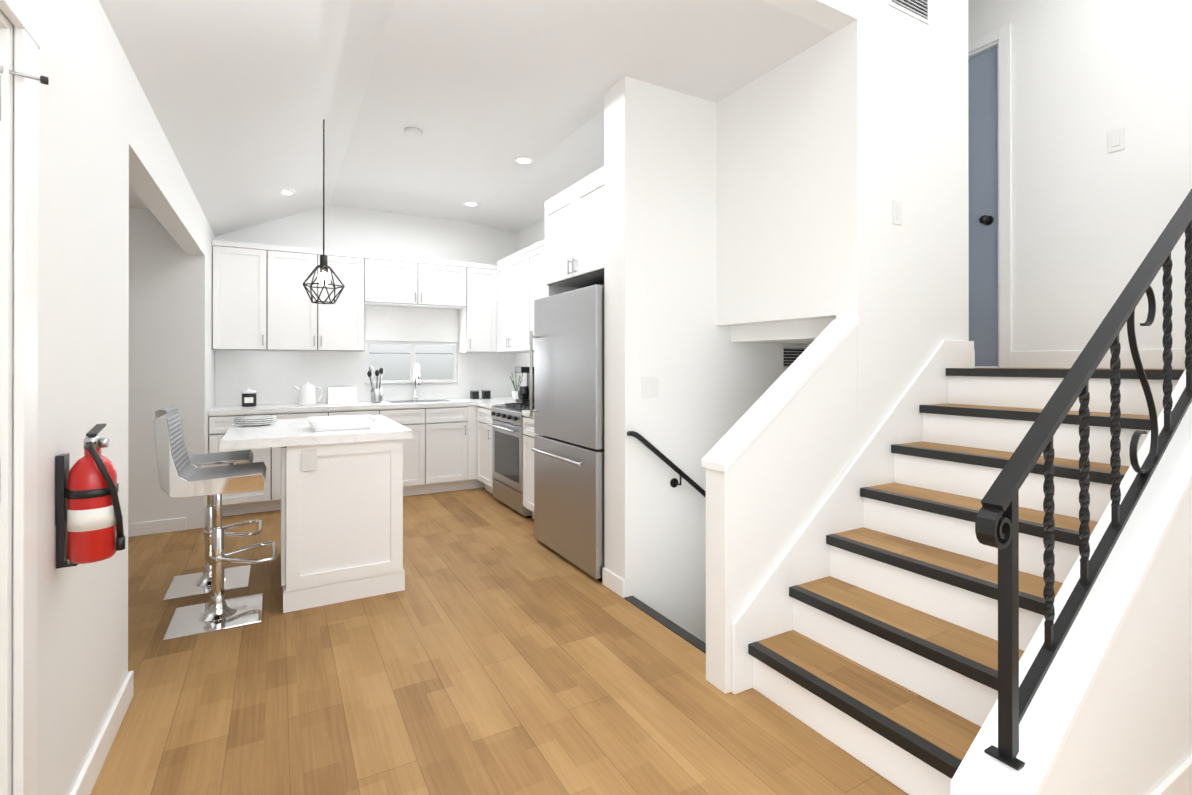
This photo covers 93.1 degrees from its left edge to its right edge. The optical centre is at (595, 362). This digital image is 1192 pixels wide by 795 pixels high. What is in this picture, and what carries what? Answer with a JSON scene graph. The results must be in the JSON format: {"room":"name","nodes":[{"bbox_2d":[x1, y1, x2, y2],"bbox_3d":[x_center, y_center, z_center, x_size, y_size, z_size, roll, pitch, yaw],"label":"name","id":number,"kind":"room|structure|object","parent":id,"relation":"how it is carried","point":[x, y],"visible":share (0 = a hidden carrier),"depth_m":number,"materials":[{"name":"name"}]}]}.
{"room":"kitchen","nodes":[
{"label":"kitchen","id":0,"kind":"room"},
{"bbox_2d":[99,0,834,235],"bbox_3d":[-1.058,-1.821,2.113,7.770,1.384,8.190,0,0,-29],"label":"ceiling","id":1,"kind":"structure","parent":0,"point":[245,98],"depth_m":3.09,"materials":[{"name":"white paint"}]},
{"bbox_2d":[283,188,294,194],"bbox_3d":[-2.600,-1.435,4.715,0.155,0.027,0.155,0,0,-35],"label":"recessed light","id":2,"kind":"object","parent":1,"relation":"in","point":[290,191],"depth_m":4.71,"materials":[{"name":"white paint"}]},
{"bbox_2d":[303,119,344,303],"bbox_3d":[-1.699,-0.991,3.523,0.236,1.238,0.226,0,0,-29],"label":"pendant light","id":3,"kind":"object","parent":1,"relation":"hanging from","point":[323,278],"visible":0.92,"depth_m":3.53,"materials":[{"name":"black metal"}]},
{"bbox_2d":[404,127,422,137],"bbox_3d":[-1.266,-1.593,3.918,0.124,0.032,0.124,0,0,-29],"label":"smoke detector","id":4,"kind":"object","parent":1,"relation":"attached to","point":[412,132],"visible":1,"depth_m":3.88,"materials":[{"name":"white plastic"}]},
{"bbox_2d":[463,201,478,205],"bbox_3d":[-1.261,-1.613,5.700,0.155,0.027,0.155,0,0,-35],"label":"recessed light","id":5,"kind":"object","parent":1,"relation":"in","point":[469,203],"depth_m":5.67,"materials":[{"name":"white paint"}]},
{"bbox_2d":[514,156,533,163],"bbox_3d":[-0.573,-1.615,4.480,0.155,0.027,0.155,0,0,22],"label":"recessed light","id":6,"kind":"object","parent":1,"relation":"in","point":[519,160],"depth_m":4.47,"materials":[{"name":"white paint"}]},
{"bbox_2d":[90,487,908,794],"bbox_3d":[-1.058,2.067,2.106,7.770,1.500,8.190,0,0,-29],"label":"floor","id":7,"kind":"structure","parent":0,"point":[496,647],"depth_m":2.25,"materials":[{"name":"brown wood"}]},
{"bbox_2d":[155,405,261,601],"bbox_3d":[-2.297,0.788,3.390,0.500,1.062,0.410,0,0,-29],"label":"bar stool","id":8,"kind":"object","parent":7,"relation":"on","point":[193,585],"visible":0.56,"depth_m":3.35,"materials":[{"name":"silver metal"}]},
{"bbox_2d":[154,411,276,641],"bbox_3d":[-1.952,0.788,2.941,0.500,1.062,0.410,0,0,-29],"label":"bar stool","id":9,"kind":"object","parent":7,"relation":"on","point":[181,475],"visible":1,"depth_m":2.86,"materials":[{"name":"silver metal"}]},
{"bbox_2d":[208,409,335,515],"bbox_3d":[-2.977,0.883,5.236,0.972,0.880,0.609,0,0,-29],"label":"base cabinet","id":10,"kind":"object","parent":7,"relation":"on","point":[268,499],"depth_m":4.93,"materials":[{"name":"white paint"}]},
{"bbox_2d":[208,397,512,412],"bbox_3d":[-2.104,0.423,5.726,2.974,0.039,0.615,0,0,-29],"label":"countertop","id":11,"kind":"structure","parent":10,"relation":"on","point":[459,401],"depth_m":5.31,"materials":[{"name":"white stone"}]},
{"bbox_2d":[241,388,256,406],"bbox_3d":[-3.197,0.317,5.201,0.120,0.170,0.121,0,0,-29],"label":"canister","id":12,"kind":"object","parent":11,"relation":"on","point":[248,397],"visible":1,"depth_m":5.16,"materials":[{"name":"black"}]},
{"bbox_2d":[294,382,322,404],"bbox_3d":[-2.763,0.295,5.424,0.253,0.215,0.160,0,0,-29],"label":"kettle","id":13,"kind":"object","parent":11,"relation":"on","point":[307,394],"visible":1,"depth_m":5.37,"materials":[{"name":"white ceramic"}]},
{"bbox_2d":[326,386,356,403],"bbox_3d":[-2.513,0.317,5.565,0.270,0.172,0.160,0,0,-29],"label":"toaster","id":14,"kind":"object","parent":11,"relation":"on","point":[341,394],"visible":1,"depth_m":5.50,"materials":[{"name":"white plastic"}]},
{"bbox_2d":[367,366,383,402],"bbox_3d":[-2.224,0.216,5.705,0.170,0.373,0.110,0,0,-29],"label":"utensil crock","id":15,"kind":"object","parent":11,"relation":"on","point":[376,394],"visible":1,"depth_m":5.67,"materials":[{"name":"silver metal"}]},
{"bbox_2d":[413,364,422,399],"bbox_3d":[-1.883,0.205,6.023,0.104,0.396,0.209,0,0,-29],"label":"faucet","id":16,"kind":"object","parent":11,"relation":"on","point":[415,396],"visible":1,"depth_m":6.06,"materials":[{"name":"silver metal"}]},
{"bbox_2d":[470,390,478,398],"bbox_3d":[-1.353,0.355,6.287,0.084,0.097,0.084,0,0,-29],"label":"canister","id":17,"kind":"object","parent":11,"relation":"on","point":[474,394],"depth_m":6.25,"materials":[{"name":"black"}]},
{"bbox_2d":[481,390,490,398],"bbox_3d":[-1.241,0.355,6.374,0.084,0.097,0.084,0,0,-29],"label":"canister","id":18,"kind":"object","parent":11,"relation":"on","point":[486,394],"depth_m":6.34,"materials":[{"name":"black"}]},
{"bbox_2d":[220,415,411,612],"bbox_3d":[-1.743,0.856,3.521,0.925,0.928,1.115,0,0,-29],"label":"kitchen island","id":19,"kind":"object","parent":7,"relation":"on","point":[341,515],"visible":1,"depth_m":3.11,"materials":[{"name":"white paint"}]},
{"bbox_2d":[233,415,276,425],"bbox_3d":[-2.134,0.365,3.540,0.236,0.052,0.236,0,0,-29],"label":"plates","id":20,"kind":"object","parent":19,"relation":"on","point":[255,420],"visible":1,"depth_m":3.49,"materials":[{"name":"white ceramic"}]},
{"bbox_2d":[306,414,376,430],"bbox_3d":[-1.531,0.360,3.386,0.360,0.060,0.320,0,0,-29],"label":"serving tray","id":21,"kind":"object","parent":19,"relation":"on","point":[341,422],"visible":1,"depth_m":3.29,"materials":[{"name":"white ceramic"}]},
{"bbox_2d":[336,405,431,495],"bbox_3d":[-2.225,0.884,5.660,0.994,0.880,0.609,0,0,-29],"label":"base cabinet","id":22,"kind":"object","parent":7,"relation":"on","point":[417,451],"depth_m":5.57,"materials":[{"name":"white paint"}]},
{"bbox_2d":[432,405,467,492],"bbox_3d":[-1.682,0.884,5.966,0.489,0.880,0.609,0,0,-29],"label":"base cabinet","id":23,"kind":"object","parent":7,"relation":"on","point":[440,451],"depth_m":5.74,"materials":[{"name":"white paint"}]},
{"bbox_2d":[468,405,484,488],"bbox_3d":[-1.165,0.885,6.257,0.816,0.880,0.609,0,0,-29],"label":"base cabinet","id":24,"kind":"object","parent":7,"relation":"on","point":[473,483],"depth_m":5.85,"materials":[{"name":"white paint"}]},
{"bbox_2d":[476,404,494,493],"bbox_3d":[-0.826,0.884,5.805,0.669,0.880,0.495,0,0,-29],"label":"base cabinet","id":25,"kind":"object","parent":7,"relation":"on","point":[484,452],"depth_m":5.67,"materials":[{"name":"white paint"}]},
{"bbox_2d":[476,400,519,407],"bbox_3d":[-0.828,0.424,5.804,0.675,0.040,0.495,0,0,-29],"label":"countertop","id":26,"kind":"structure","parent":25,"relation":"on","point":[487,404],"depth_m":5.72,"materials":[{"name":"white stone"}]},
{"bbox_2d":[510,373,522,400],"bbox_3d":[-0.847,0.253,6.045,0.138,0.302,0.149,0,0,-29],"label":"plant pot","id":27,"kind":"object","parent":26,"relation":"on","point":[515,394],"visible":0.75,"depth_m":6.01,"materials":[{"name":"white ceramic"}]},
{"bbox_2d":[515,367,533,402],"bbox_3d":[-0.692,0.223,5.776,0.230,0.360,0.180,0,0,-29],"label":"coffee maker","id":28,"kind":"object","parent":26,"relation":"on","point":[523,394],"visible":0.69,"depth_m":5.71,"materials":[{"name":"black"}]},
{"bbox_2d":[488,402,533,517],"bbox_3d":[-0.551,0.843,5.234,0.717,0.960,0.760,0,0,-29],"label":"range","id":29,"kind":"object","parent":7,"relation":"on","point":[506,425],"visible":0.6,"depth_m":5.04,"materials":[{"name":"silver metal"}]},
{"bbox_2d":[522,412,539,518],"bbox_3d":[-0.187,0.882,4.671,0.669,0.880,0.571,0,0,-29],"label":"base cabinet","id":30,"kind":"object","parent":7,"relation":"on","point":[528,422],"depth_m":4.67,"materials":[{"name":"white paint"}]},
{"bbox_2d":[522,410,533,415],"bbox_3d":[-0.190,0.422,4.671,0.675,0.040,0.571,0,0,-29],"label":"countertop","id":31,"kind":"structure","parent":30,"relation":"on","point":[526,412],"depth_m":4.67,"materials":[{"name":"white stone"}]},
{"bbox_2d":[530,285,603,581],"bbox_3d":[0.073,0.425,3.934,0.826,1.790,0.930,0,0,-29],"label":"refrigerator","id":32,"kind":"object","parent":7,"relation":"on","point":[568,410],"visible":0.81,"depth_m":3.65,"materials":[{"name":"grey metal"}]},
{"bbox_2d":[624,596,705,653],"bbox_3d":[1.103,2.015,3.203,1.697,1.399,0.850,0,0,-29],"label":"stairs","id":33,"kind":"structure","parent":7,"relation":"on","point":[690,638],"depth_m":2.84,"materials":[{"name":"black"}]},
{"bbox_2d":[702,318,859,693],"bbox_3d":[0.836,0.553,2.493,0.832,1.529,0.144,0,0,-29],"label":"wall","id":34,"kind":"structure","parent":7,"relation":"on","point":[779,456],"depth_m":2.38,"materials":[{"name":"white paint"}]},
{"bbox_2d":[732,340,1183,794],"bbox_3d":[1.539,0.598,2.270,1.754,1.437,0.954,0,0,-29],"label":"stairs","id":35,"kind":"structure","parent":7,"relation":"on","point":[865,626],"depth_m":2.24,"materials":[{"name":"white paint"}]},
{"bbox_2d":[951,369,1191,794],"bbox_3d":[1.959,0.625,1.886,2.492,1.383,0.144,0,0,-29],"label":"wall","id":36,"kind":"structure","parent":7,"relation":"on","point":[1108,711],"depth_m":1.54,"materials":[{"name":"white paint"}]},
{"bbox_2d":[975,189,1191,770],"bbox_3d":[1.961,0.059,1.888,2.480,1.738,0.070,0,0,-29],"label":"stair railing","id":37,"kind":"object","parent":36,"relation":"on","point":[997,522],"visible":1,"depth_m":1.52,"materials":[{"name":"black metal"}]},
{"bbox_2d":[12,0,1191,794],"bbox_3d":[-1.058,0.152,2.109,7.770,5.130,8.190,0,0,-29],"label":"wall","id":38,"kind":"structure","parent":0,"point":[752,228],"depth_m":3.05,"materials":[{"name":"white paint"}]},
{"bbox_2d":[0,0,40,794],"bbox_3d":[-1.039,0.238,0.822,0.019,2.155,1.180,0,0,-29],"label":"door frame","id":39,"kind":"structure","parent":38,"relation":"attached to","point":[24,16],"depth_m":1.27,"materials":[{"name":"white paint"}]},
{"bbox_2d":[0,9,48,794],"bbox_3d":[-1.072,0.280,0.804,0.180,2.067,1.006,0,0,-29],"label":"entry door","id":40,"kind":"structure","parent":38,"relation":"in","point":[7,72],"depth_m":1.23,"materials":[{"name":"white paint"}]},
{"bbox_2d":[55,424,124,568],"bbox_3d":[-1.373,0.359,1.543,0.142,0.369,0.160,0,0,-29],"label":"fire extinguisher","id":41,"kind":"object","parent":38,"relation":"attached to","point":[88,521],"visible":1,"depth_m":1.50,"materials":[{"name":"red metal"}]},
{"bbox_2d":[70,671,133,794],"bbox_3d":[-1.593,1.266,1.779,0.035,0.100,1.025,0,0,-29],"label":"baseboard","id":42,"kind":"structure","parent":38,"relation":"attached to","point":[85,782],"depth_m":1.87,"materials":[{"name":"white paint"}]},
{"bbox_2d":[128,517,185,536],"bbox_3d":[-4.540,1.270,3.723,2.990,0.100,0.015,0,0,-29],"label":"baseboard","id":43,"kind":"structure","parent":38,"relation":"attached to","point":[176,524],"depth_m":4.36,"materials":[{"name":"white paint"}]},
{"bbox_2d":[212,239,275,350],"bbox_3d":[-3.260,-0.603,5.240,0.480,0.970,0.329,0,0,-29],"label":"upper cabinet","id":44,"kind":"object","parent":38,"relation":"attached to","point":[261,300],"depth_m":5.10,"materials":[{"name":"white paint"}]},
{"bbox_2d":[276,245,367,351],"bbox_3d":[-2.765,-0.602,5.519,0.896,0.970,0.329,0,0,-29],"label":"upper cabinet","id":45,"kind":"object","parent":38,"relation":"attached to","point":[302,324],"depth_m":5.40,"materials":[{"name":"white paint"}]},
{"bbox_2d":[215,305,514,405],"bbox_3d":[-2.253,-0.100,5.992,2.975,1.007,0.008,0,0,-29],"label":"tile backsplash","id":46,"kind":"structure","parent":38,"relation":"attached to","point":[273,377],"depth_m":5.89,"materials":[{"name":"white tile"}]},
{"bbox_2d":[366,341,457,383],"bbox_3d":[-1.998,-0.003,6.161,0.966,0.451,0.076,0,0,-29],"label":"kitchen window","id":47,"kind":"structure","parent":38,"relation":"in","point":[396,361],"depth_m":6.17,"materials":[{"name":"white"}]},
{"bbox_2d":[368,253,463,309],"bbox_3d":[-1.926,-0.846,5.992,1.030,0.480,0.329,0,0,-29],"label":"upper cabinet","id":48,"kind":"object","parent":38,"relation":"attached to","point":[392,280],"depth_m":5.84,"materials":[{"name":"white paint"}]},
{"bbox_2d":[458,262,491,352],"bbox_3d":[-1.311,-0.601,6.317,0.360,0.970,0.366,0,0,-29],"label":"upper cabinet","id":49,"kind":"object","parent":38,"relation":"attached to","point":[475,321],"depth_m":6.18,"materials":[{"name":"white paint"}]},
{"bbox_2d":[492,247,527,352],"bbox_3d":[-0.755,-0.621,5.949,0.406,1.010,0.939,0,0,-29],"label":"upper cabinet","id":50,"kind":"object","parent":38,"relation":"attached to","point":[510,274],"depth_m":5.90,"materials":[{"name":"white paint"}]},
{"bbox_2d":[515,352,533,387],"bbox_3d":[-0.354,0.144,5.645,0.007,0.517,2.430,0,0,-29],"label":"tile backsplash","id":51,"kind":"structure","parent":38,"relation":"attached to","point":[521,359],"depth_m":6.52,"materials":[{"name":"white tile"}]},
{"bbox_2d":[528,241,559,351],"bbox_3d":[-0.313,-0.623,5.223,0.349,1.010,0.998,0,0,-29],"label":"upper cabinet","id":52,"kind":"object","parent":38,"relation":"attached to","point":[535,291],"depth_m":5.40,"materials":[{"name":"white paint"}]},
{"bbox_2d":[540,166,603,289],"bbox_3d":[0.165,-0.894,4.000,0.719,0.629,0.970,0,0,-29],"label":"upper cabinet","id":53,"kind":"object","parent":38,"relation":"attached to","point":[572,248],"depth_m":3.84,"materials":[{"name":"white paint"}]},
{"bbox_2d":[642,377,658,396],"bbox_3d":[0.314,0.139,3.249,0.116,0.116,0.009,0,0,-29],"label":"switch plate","id":54,"kind":"object","parent":38,"relation":"attached to","point":[650,386],"visible":1,"depth_m":3.25,"materials":[{"name":"white plastic"}]},
{"bbox_2d":[627,431,705,497],"bbox_3d":[0.864,0.992,3.518,1.554,1.222,0.079,0,0,-29],"label":"handrail","id":55,"kind":"object","parent":38,"relation":"attached to","point":[674,483],"visible":0.52,"depth_m":3.24,"materials":[{"name":"black metal"}]},
{"bbox_2d":[781,345,808,369],"bbox_3d":[1.377,-0.035,3.848,0.320,0.170,0.011,0,0,-29],"label":"air vent","id":56,"kind":"object","parent":38,"relation":"in","point":[790,354],"visible":0.56,"depth_m":3.81,"materials":[{"name":"white metal"}]},
{"bbox_2d":[893,200,901,224],"bbox_3d":[1.492,-0.742,2.790,0.070,0.116,0.009,0,0,-29],"label":"switch plate","id":57,"kind":"object","parent":38,"relation":"attached to","point":[897,212],"visible":1,"depth_m":2.78,"materials":[{"name":"white plastic"}]},
{"bbox_2d":[888,0,929,24],"bbox_3d":[1.580,-1.927,2.840,0.340,0.350,0.011,0,0,-29],"label":"air vent","id":58,"kind":"object","parent":38,"relation":"in","point":[919,10],"visible":1,"depth_m":2.86,"materials":[{"name":"white metal"}]},
{"bbox_2d":[968,40,998,367],"bbox_3d":[2.334,-0.982,3.833,0.165,2.027,0.776,0,0,-29],"label":"hall door","id":59,"kind":"structure","parent":38,"relation":"in","point":[983,124],"depth_m":3.59,"materials":[{"name":"blue paint"}]},
{"bbox_2d":[968,23,1011,367],"bbox_3d":[2.296,-1.013,3.813,0.015,2.090,0.900,0,0,-29],"label":"door frame","id":60,"kind":"structure","parent":38,"relation":"attached to","point":[1003,34],"depth_m":3.44,"materials":[{"name":"white paint"}]},
{"bbox_2d":[1011,348,1185,368],"bbox_3d":[2.757,-0.019,2.991,0.015,0.100,0.980,0,0,-29],"label":"baseboard","id":61,"kind":"structure","parent":38,"relation":"attached to","point":[1150,358],"depth_m":3.13,"materials":[{"name":"white paint"}]},
{"bbox_2d":[1108,127,1124,152],"bbox_3d":[2.760,-1.181,2.995,0.009,0.116,0.070,0,0,-29],"label":"switch plate","id":62,"kind":"object","parent":38,"relation":"attached to","point":[1116,139],"visible":1,"depth_m":2.99,"materials":[{"name":"white plastic"}]},
{"bbox_2d":[1150,754,1191,794],"bbox_3d":[1.992,1.267,1.824,2.495,0.100,0.018,0,0,-29],"label":"baseboard","id":63,"kind":"structure","parent":38,"relation":"attached to","point":[1178,782],"depth_m":1.67,"materials":[{"name":"white paint"}]},
{"bbox_2d":[997,368,1184,369],"bbox_3d":[2.200,0.081,3.205,0.776,0.100,1.940,0,0,-29],"label":"floor","id":64,"kind":"structure","parent":0,"point":[1069,368],"depth_m":2.97,"materials":[{"name":"brown wood"}]}
]}

